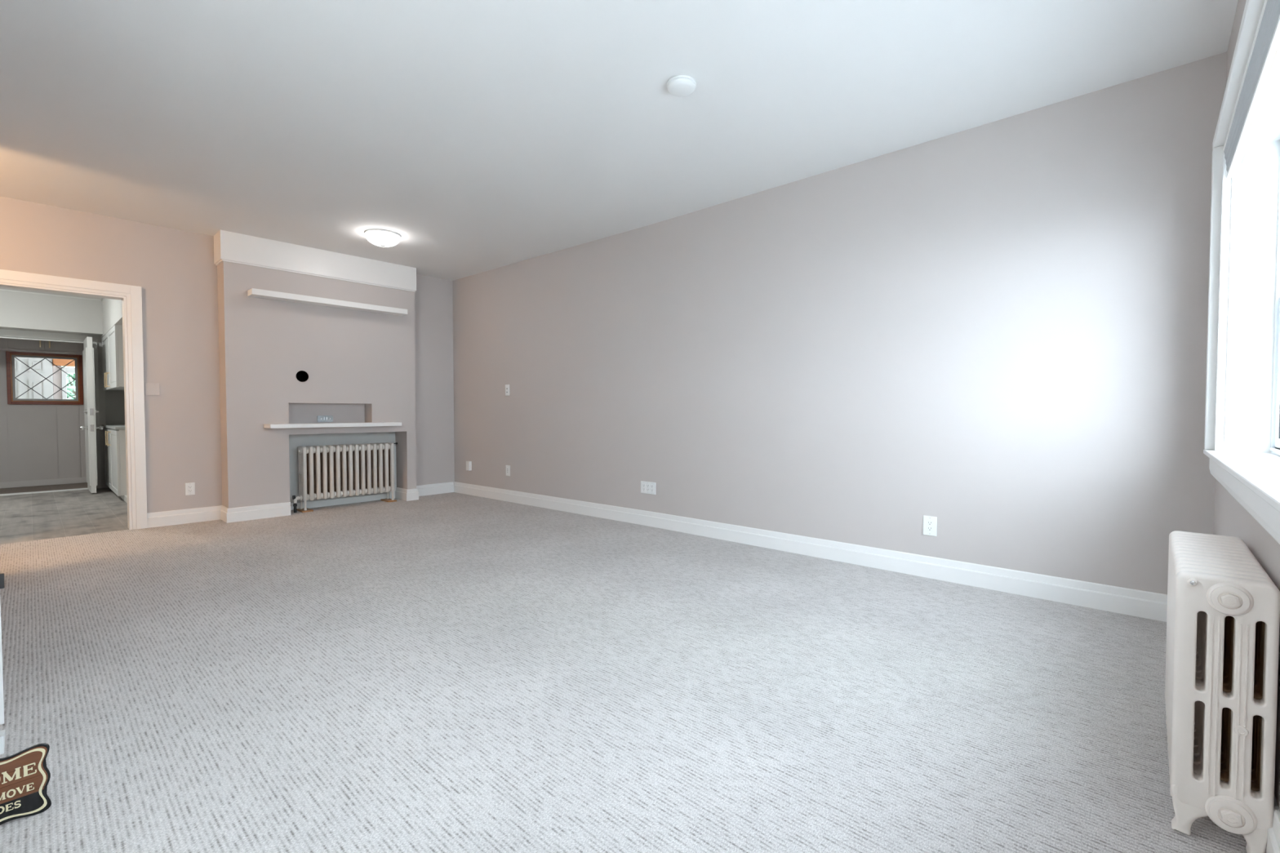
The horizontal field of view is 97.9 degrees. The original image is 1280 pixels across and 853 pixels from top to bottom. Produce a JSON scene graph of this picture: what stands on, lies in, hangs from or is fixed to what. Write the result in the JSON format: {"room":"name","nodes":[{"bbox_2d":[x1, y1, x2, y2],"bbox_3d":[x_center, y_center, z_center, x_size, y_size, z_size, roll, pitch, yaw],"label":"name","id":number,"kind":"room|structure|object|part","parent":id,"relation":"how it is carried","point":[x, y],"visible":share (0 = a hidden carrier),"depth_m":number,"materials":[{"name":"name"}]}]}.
{"room":"living room","nodes":[
{"label":"living room","id":0,"kind":"room"},
{"bbox_2d":[0,348,85,488],"bbox_3d":[-7.880,-0.292,7.078,0.930,2.400,1.400,1,2,42],"label":"wall","id":1,"kind":"structure","parent":0,"point":[37,442],"depth_m":7.48,"materials":[{"name":"grey paint"}]},
{"bbox_2d":[0,337,83,355],"bbox_3d":[-7.984,-1.233,7.272,0.297,0.510,1.025,1,2,42],"label":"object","id":2,"kind":"object","parent":1,"relation":"attached to","point":[6,344],"visible":0.43,"depth_m":7.29,"materials":[{"name":"grey paint"}]},
{"bbox_3d":[-7.909,-1.237,7.183,0.014,0.477,0.315,1,2,42],"label":"door","id":3,"kind":"part","parent":2,"relation":"part of","materials":[{"name":"grey paint"}]},
{"bbox_3d":[-7.695,-1.244,7.417,0.014,0.477,0.310,1,2,42],"label":"door","id":4,"kind":"part","parent":2,"relation":"part of","materials":[{"name":"grey paint"}]},
{"bbox_2d":[5,351,83,404],"bbox_3d":[-8.021,-0.647,7.529,0.080,0.700,0.700,1,2,42],"label":"window","id":5,"kind":"structure","parent":1,"relation":"in","point":[10,356],"depth_m":7.50,"materials":[{"name":"red wood"}]},
{"bbox_2d":[0,328,101,495],"bbox_3d":[-7.424,-0.161,6.817,0.120,1.992,1.165,1,2,42],"label":"trim","id":6,"kind":"structure","parent":1,"relation":"attached to","point":[3,332],"depth_m":7.01,"materials":[{"name":"paint"}]},
{"bbox_2d":[0,287,101,299],"bbox_3d":[-6.303,-1.596,5.370,3.693,0.100,2.700,1,2,42],"label":"ceiling","id":7,"kind":"structure","parent":0,"point":[3,288],"depth_m":6.62,"materials":[{"name":"white paint"}]},
{"bbox_2d":[0,290,122,338],"bbox_3d":[-6.391,-1.319,5.392,3.343,0.455,2.600,1,2,42],"label":"wall","id":8,"kind":"structure","parent":0,"point":[20,311],"depth_m":6.67,"materials":[{"name":"grey paint"}]},
{"bbox_2d":[52,358,71,399],"bbox_3d":[-9.322,-0.431,8.498,0.080,2.600,3.200,1,2,42],"label":"wall","id":9,"kind":"structure","parent":0,"point":[57,375],"depth_m":8.69,"materials":[{"name":"paint"}]},
{"bbox_2d":[14,356,53,399],"bbox_3d":[-9.334,-0.254,8.421,0.052,2.050,0.662,1,2,42],"label":"door","id":10,"kind":"structure","parent":9,"relation":"in","point":[30,378],"depth_m":8.49,"materials":[{"name":"white paint"}]},
{"bbox_3d":[-9.392,-0.919,8.310,0.012,0.190,0.188,1,2,42],"label":"panel","id":11,"kind":"part","parent":10,"relation":"part of","materials":[{"name":"white paint"}]},
{"bbox_3d":[-9.392,-0.459,8.323,0.012,0.505,0.188,1,2,42],"label":"panel","id":12,"kind":"part","parent":10,"relation":"part of","materials":[{"name":"white paint"}]},
{"bbox_3d":[-9.210,-0.925,8.510,0.012,0.190,0.168,1,2,42],"label":"panel","id":13,"kind":"part","parent":10,"relation":"part of","materials":[{"name":"white paint"}]},
{"bbox_3d":[-9.210,-0.464,8.522,0.012,0.505,0.168,1,2,42],"label":"panel","id":14,"kind":"part","parent":10,"relation":"part of","materials":[{"name":"white paint"}]},
{"bbox_2d":[53,358,75,366],"bbox_3d":[-8.678,-1.013,9.159,0.120,0.101,1.332,1,2,42],"label":"trim","id":15,"kind":"structure","parent":9,"relation":"attached to","point":[56,362],"depth_m":8.71,"materials":[{"name":"orange wood"}]},
{"bbox_2d":[61,366,75,399],"bbox_3d":[-8.850,-0.543,8.983,0.100,0.794,0.642,1,2,42],"label":"window","id":16,"kind":"structure","parent":9,"relation":"in","point":[68,370],"depth_m":8.73,"materials":[{"name":"white paint"}]},
{"bbox_2d":[3,335,124,488],"bbox_3d":[-6.328,-0.295,5.363,3.673,2.500,2.800,1,2,42],"label":"wall","id":17,"kind":"structure","parent":0,"point":[95,339],"depth_m":7.24,"materials":[{"name":"grey paint"}]},
{"bbox_2d":[0,477,86,488],"bbox_3d":[-7.856,0.769,7.089,0.852,0.078,1.245,1,2,42],"label":"baseboard","id":18,"kind":"structure","parent":17,"relation":"attached to","point":[75,480],"depth_m":7.50,"materials":[{"name":"paint"}]},
{"bbox_2d":[0,288,103,301],"bbox_3d":[-6.417,-1.534,5.172,2.993,0.012,2.250,1,2,42],"label":"trim","id":19,"kind":"structure","parent":17,"relation":"attached to","point":[101,300],"depth_m":6.67,"materials":[{"name":"paint"}]},
{"bbox_2d":[80,336,103,493],"bbox_3d":[-6.827,-0.141,6.920,0.629,1.881,0.206,1,2,42],"label":"door","id":20,"kind":"structure","parent":17,"relation":"in","point":[90,411],"depth_m":6.72,"materials":[{"name":"paint"}]},
{"bbox_3d":[-6.690,0.019,6.706,0.054,0.054,0.069,1,2,42],"label":"knob","id":21,"kind":"part","parent":20,"relation":"part of","materials":[{"name":"silver metal"}]},
{"bbox_3d":[-6.597,-0.079,6.712,0.006,0.275,0.030,1,2,42],"label":"latch plate","id":22,"kind":"part","parent":20,"relation":"part of","materials":[{"name":"silver metal"}]},
{"bbox_2d":[102,324,124,391],"bbox_3d":[-6.198,-0.788,6.726,1.610,0.678,0.377,1,2,42],"label":"upper cabinet","id":23,"kind":"object","parent":17,"relation":"attached to","point":[113,340],"visible":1,"depth_m":6.30,"materials":[{"name":"white paint"}]},
{"bbox_3d":[-6.594,-0.791,6.892,0.801,0.674,0.020,1,2,42],"label":"door","id":24,"kind":"part","parent":23,"relation":"part of","materials":[{"name":"white paint"}]},
{"bbox_3d":[-5.998,-0.776,6.348,0.801,0.674,0.020,1,2,42],"label":"door","id":25,"kind":"part","parent":23,"relation":"part of","materials":[{"name":"white paint"}]},
{"bbox_2d":[105,390,124,424],"bbox_3d":[-6.213,-0.236,6.799,1.750,0.442,0.324,1,2,42],"label":"backsplash","id":26,"kind":"structure","parent":17,"relation":"attached to","point":[114,400],"depth_m":7.33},
{"bbox_2d":[0,195,454,513],"bbox_3d":[-4.241,-0.382,4.834,0.120,2.700,5.636,1,2,42],"label":"wall","id":27,"kind":"structure","parent":0,"point":[175,271],"depth_m":4.92,"materials":[{"name":"beige paint"}]},
{"bbox_2d":[0,269,147,529],"bbox_3d":[-4.614,-0.147,4.422,0.152,2.055,1.015,1,2,42],"label":"trim","id":28,"kind":"structure","parent":27,"relation":"attached to","point":[131,296],"depth_m":4.69,"materials":[{"name":"white paint"}]},
{"bbox_2d":[144,382,159,395],"bbox_3d":[-4.192,-0.321,4.792,0.011,0.106,0.094,1,2,42],"label":"blank plate","id":29,"kind":"object","parent":27,"relation":"attached to","point":[150,388],"visible":1,"depth_m":4.79,"materials":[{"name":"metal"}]},
{"bbox_2d":[185,482,195,495],"bbox_3d":[-4.030,0.559,4.995,0.009,0.110,0.068,1,2,42],"label":"wall outlet","id":30,"kind":"object","parent":27,"relation":"attached to","point":[189,487],"visible":1,"depth_m":4.99,"materials":[{"name":"white plastic"}]},
{"bbox_2d":[395,481,453,501],"bbox_3d":[-2.470,0.757,6.564,0.302,0.127,0.704,1,2,42],"label":"baseboard","id":31,"kind":"structure","parent":27,"relation":"attached to","point":[402,494],"depth_m":6.59,"materials":[{"name":"white paint"}]},
{"bbox_2d":[217,261,416,508],"bbox_3d":[-3.242,-0.457,5.743,0.345,2.600,1.743,1,2,42],"label":"wall","id":32,"kind":"structure","parent":0,"point":[360,365],"depth_m":5.46,"materials":[{"name":"beige paint"}]},
{"bbox_2d":[146,502,290,528],"bbox_3d":[-3.796,0.798,5.076,0.255,0.127,1.015,1,2,42],"label":"baseboard","id":33,"kind":"structure","parent":32,"relation":"attached to","point":[156,519],"depth_m":5.06,"materials":[{"name":"white paint"}]},
{"bbox_2d":[294,369,309,382],"bbox_3d":[-3.348,-0.490,5.486,0.166,0.128,0.128,1,2,42],"label":"hole","id":34,"kind":"object","parent":32,"relation":"attached to","point":[300,375],"visible":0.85,"depth_m":5.53,"materials":[{"name":"black"}]},
{"bbox_2d":[213,230,416,292],"bbox_3d":[-3.195,-1.623,5.663,0.262,0.265,1.782,1,2,42],"label":"trim","id":35,"kind":"structure","parent":32,"relation":"attached to","point":[228,246],"depth_m":5.43,"materials":[{"name":"white paint"}]},
{"bbox_2d":[316,415,333,422],"bbox_3d":[-3.245,-0.080,5.746,0.030,0.065,0.146,1,2,42],"label":"junction box","id":36,"kind":"object","parent":32,"relation":"attached to","point":[319,418],"visible":1,"depth_m":5.74,"materials":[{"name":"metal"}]},
{"bbox_2d":[247,288,407,315],"bbox_3d":[-3.050,-1.228,5.565,0.150,0.053,1.419,1,2,42],"label":"floating shelf","id":37,"kind":"object","parent":32,"relation":"attached to","point":[259,293],"visible":1,"depth_m":5.45,"materials":[{"name":"white paint"}]},
{"bbox_2d":[263,422,401,428],"bbox_3d":[-3.027,-0.015,5.580,0.208,0.037,1.207,1,2,42],"label":"mantel shelf","id":38,"kind":"object","parent":32,"relation":"attached to","point":[373,424],"visible":1,"depth_m":5.45,"materials":[{"name":"white paint"}]},
{"bbox_2d":[290,446,396,510],"bbox_3d":[-3.188,0.536,5.981,0.020,0.600,1.147,1,2,42],"label":"trim","id":39,"kind":"structure","parent":32,"relation":"attached to","point":[324,503],"depth_m":6.04,"materials":[{"name":"paint"}]},
{"bbox_2d":[0,0,1238,280],"bbox_3d":[-1.661,-1.732,2.606,6.884,0.120,5.880,1,2,42],"label":"ceiling","id":40,"kind":"structure","parent":0,"point":[483,135],"depth_m":2.85,"materials":[{"name":"white paint"}]},
{"bbox_2d":[364,229,400,248],"bbox_3d":[-2.325,-1.678,5.041,0.296,0.122,0.296,1,2,42],"label":"ceiling light","id":41,"kind":"object","parent":40,"relation":"attached to","point":[381,237],"visible":1,"depth_m":4.95,"materials":[{"name":"white glass"}]},
{"bbox_2d":[666,75,696,96],"bbox_3d":[0.202,-1.658,2.721,0.143,0.034,0.143,1,2,42],"label":"smoke detector","id":42,"kind":"object","parent":40,"relation":"attached to","point":[679,85],"visible":1,"depth_m":2.69,"materials":[{"name":"white plastic"}]},
{"bbox_2d":[0,482,1246,852],"bbox_3d":[-3.412,0.934,4.279,11.227,0.100,5.880,1,2,42],"label":"floor","id":43,"kind":"structure","parent":0,"point":[452,672],"depth_m":1.97,"materials":[{"name":"carpet"}]},
{"bbox_2d":[0,573,4,724],"bbox_3d":[-2.359,-0.054,1.908,0.758,1.994,0.054,1,2,28],"label":"door","id":44,"kind":"structure","parent":43,"relation":"on","point":[2,575],"depth_m":1.77,"materials":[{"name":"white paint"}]},
{"bbox_2d":[0,729,5,755],"bbox_3d":[-1.945,0.930,1.667,0.175,0.052,0.061,1,2,42],"label":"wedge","id":45,"kind":"object","parent":43,"relation":"on","point":[2,733],"visible":1,"depth_m":1.63,"materials":[{"name":"white plastic"}]},
{"bbox_2d":[0,743,51,825],"bbox_3d":[-1.584,0.880,1.331,0.063,0.170,0.242,1,2,42],"label":"welcome sign","id":46,"kind":"object","parent":43,"relation":"on","point":[24,775],"visible":1,"depth_m":1.37,"materials":[{"name":"black paint"}]},
{"bbox_3d":[-1.565,0.855,1.314,0.006,0.109,0.233,1,2,42],"label":"plank panel","id":47,"kind":"part","parent":46,"relation":"part of","materials":[{"name":"brown wood"}]},
{"bbox_2d":[103,427,127,502],"bbox_3d":[-5.918,0.425,6.509,2.420,0.795,0.383,1,2,42],"label":"base cabinet","id":48,"kind":"object","parent":43,"relation":"on","point":[114,440],"visible":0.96,"depth_m":6.31,"materials":[{"name":"white paint"}]},
{"bbox_3d":[-6.633,0.390,6.960,0.756,0.729,0.020,1,2,42],"label":"door","id":49,"kind":"part","parent":48,"relation":"part of","materials":[{"name":"white paint"}]},
{"bbox_3d":[-6.293,0.143,6.607,0.012,0.175,0.034,1,2,42],"label":"handle","id":50,"kind":"part","parent":48,"relation":"part of","materials":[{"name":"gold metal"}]},
{"bbox_2d":[102,424,124,430],"bbox_3d":[-6.269,0.003,6.828,1.623,0.030,0.355,1,2,42],"label":"countertop","id":51,"kind":"structure","parent":48,"relation":"on","point":[116,427],"depth_m":6.55,"materials":[{"name":"grey laminate"}]},
{"bbox_3d":[-6.070,0.404,6.447,0.756,0.729,0.020,1,2,42],"label":"door","id":52,"kind":"part","parent":48,"relation":"part of","materials":[{"name":"white paint"}]},
{"bbox_2d":[296,507,313,512],"bbox_3d":[-3.366,0.840,5.599,0.196,0.014,0.096,1,2,42],"label":"wood shim","id":53,"kind":"object","parent":43,"relation":"on","point":[302,510],"visible":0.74,"depth_m":5.56,"materials":[{"name":"orange wood"}]},
{"bbox_2d":[292,442,397,512],"bbox_3d":[-3.098,0.513,5.892,0.155,0.649,1.037,1,2,42],"label":"radiator","id":54,"kind":"object","parent":43,"relation":"on","point":[327,471],"visible":1,"depth_m":5.82,"materials":[{"name":"metal"}]},
{"bbox_3d":[-3.424,0.774,5.634,0.028,0.116,0.028,1,2,42],"label":"leg","id":55,"kind":"part","parent":54,"relation":"part of","materials":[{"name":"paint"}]},
{"bbox_3d":[-3.333,0.776,5.551,0.028,0.116,0.028,1,2,42],"label":"leg","id":56,"kind":"part","parent":54,"relation":"part of","materials":[{"name":"paint"}]},
{"bbox_2d":[380,498,396,502],"bbox_3d":[-2.802,0.823,6.217,0.196,0.014,0.096,1,2,42],"label":"wood shim","id":57,"kind":"object","parent":43,"relation":"on","point":[382,500],"visible":0.96,"depth_m":6.20,"materials":[{"name":"orange wood"}]},
{"bbox_2d":[1164,530,1279,852],"bbox_3d":[1.531,0.648,1.494,0.164,0.622,0.658,1,2,42],"label":"radiator","id":58,"kind":"object","parent":43,"relation":"on","point":[1223,615],"visible":1,"depth_m":1.28,"materials":[{"name":"white metal"}]},
{"bbox_3d":[1.306,0.903,1.315,0.080,0.121,0.039,1,2,42],"label":"leg","id":59,"kind":"part","parent":58,"relation":"part of","materials":[{"name":"beige paint"}]},
{"bbox_3d":[1.367,0.905,1.260,0.080,0.121,0.039,1,2,42],"label":"leg","id":60,"kind":"part","parent":58,"relation":"part of","materials":[{"name":"beige paint"}]},
{"bbox_2d":[452,51,1226,594],"bbox_3d":[0.239,-0.381,4.726,6.884,2.700,0.244,1,2,42],"label":"wall","id":61,"kind":"structure","parent":0,"point":[996,331],"depth_m":3.38,"materials":[{"name":"beige paint"}]},
{"bbox_2d":[466,461,471,471],"bbox_3d":[-2.042,0.470,6.655,0.067,0.114,0.040,1,2,42],"label":"phone jack","id":62,"kind":"object","parent":61,"relation":"attached to","point":[468,464],"visible":1,"depth_m":6.63,"materials":[{"name":"white plastic"}]},
{"bbox_2d":[505,384,509,395],"bbox_3d":[-1.464,-0.402,6.150,0.076,0.120,0.011,1,2,41],"label":"wall switch","id":63,"kind":"object","parent":61,"relation":"attached to","point":[507,386],"visible":1,"depth_m":6.15,"materials":[{"name":"white plastic"}]},
{"bbox_2d":[506,465,510,475],"bbox_3d":[-1.462,0.488,6.176,0.074,0.116,0.009,1,2,41],"label":"wall jack","id":64,"kind":"object","parent":61,"relation":"attached to","point":[508,467],"visible":1,"depth_m":6.17,"materials":[{"name":"white plastic"}]},
{"bbox_2d":[640,480,655,494],"bbox_3d":[0.071,0.534,4.859,0.165,0.104,0.009,1,2,41],"label":"wall outlet","id":65,"kind":"object","parent":61,"relation":"attached to","point":[647,487],"visible":1,"depth_m":4.85,"materials":[{"name":"white plastic"}]},
{"bbox_2d":[453,481,1167,622],"bbox_3d":[0.169,0.806,4.742,6.565,0.127,0.067,1,2,42],"label":"baseboard","id":66,"kind":"structure","parent":61,"relation":"attached to","point":[1135,602],"depth_m":3.50,"materials":[{"name":"white paint"}]},
{"bbox_2d":[923,515,937,536],"bbox_3d":[1.737,0.596,3.341,0.075,0.116,0.009,1,2,42],"label":"wall outlet","id":67,"kind":"object","parent":61,"relation":"attached to","point":[930,523],"visible":1,"depth_m":3.34,"materials":[{"name":"white plastic"}]},
{"bbox_2d":[1213,0,1279,809],"bbox_3d":[1.310,-0.276,0.943,0.200,2.700,4.090,1,2,42],"label":"wall","id":68,"kind":"structure","parent":0,"point":[1231,518],"depth_m":1.72,"materials":[{"name":"beige paint"}]},
{"bbox_2d":[1203,448,1279,544],"bbox_3d":[1.455,0.189,1.208,0.185,0.124,2.937,1,2,42],"label":"trim","id":69,"kind":"structure","parent":68,"relation":"attached to","point":[1252,479],"depth_m":1.46,"materials":[{"name":"white paint"}]},
{"bbox_2d":[1204,0,1279,453],"bbox_3d":[1.459,-0.506,1.193,0.184,1.266,2.866,1,2,42],"label":"window","id":70,"kind":"structure","parent":68,"relation":"attached to","point":[1244,206],"depth_m":2.16,"materials":[{"name":"white paint"}]},
{"bbox_2d":[1223,0,1279,177],"bbox_3d":[1.443,-0.998,1.197,0.086,0.105,2.614,1,2,42],"label":"roller blind","id":71,"kind":"object","parent":68,"relation":"attached to","point":[1259,100],"visible":1,"depth_m":1.68,"materials":[{"name":"grey fabric"}]},
{"bbox_2d":[1265,795,1279,852],"bbox_3d":[1.284,0.906,1.108,0.018,0.127,3.930,1,2,42],"label":"baseboard","id":72,"kind":"structure","parent":68,"relation":"attached to","point":[1273,833],"depth_m":1.20,"materials":[{"name":"white paint"}]},
{"bbox_2d":[1270,164,1279,455],"bbox_3d":[1.548,-0.460,1.113,0.089,1.178,2.626,1,2,42],"label":"window","id":73,"kind":"structure","parent":68,"relation":"in","point":[1275,429],"depth_m":2.09,"materials":[{"name":"white plastic"}]},
{"bbox_3d":[1.977,-0.191,1.619,0.028,0.568,1.269,1,2,42],"label":"sash","id":74,"kind":"part","parent":73,"relation":"part of","materials":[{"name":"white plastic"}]},
{"bbox_3d":[-9.846,0.855,9.013,4.540,0.100,3.200,1,2,42],"label":"floor","id":75,"kind":"structure","parent":0,"visible":0},
{"bbox_2d":[61,365,75,399],"bbox_3d":[-9.787,-0.261,9.901,1.062,2.088,1.555,1,2,42],"label":"shrub","id":76,"kind":"object","parent":75,"relation":"on","point":[71,387],"visible":0.07,"depth_m":9.55,"materials":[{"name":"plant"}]},
{"bbox_3d":[-9.900,-0.047,9.930,0.437,1.657,0.773,0,2,10],"label":"stem","id":77,"kind":"part","parent":76,"relation":"part of","materials":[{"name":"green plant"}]}
]}

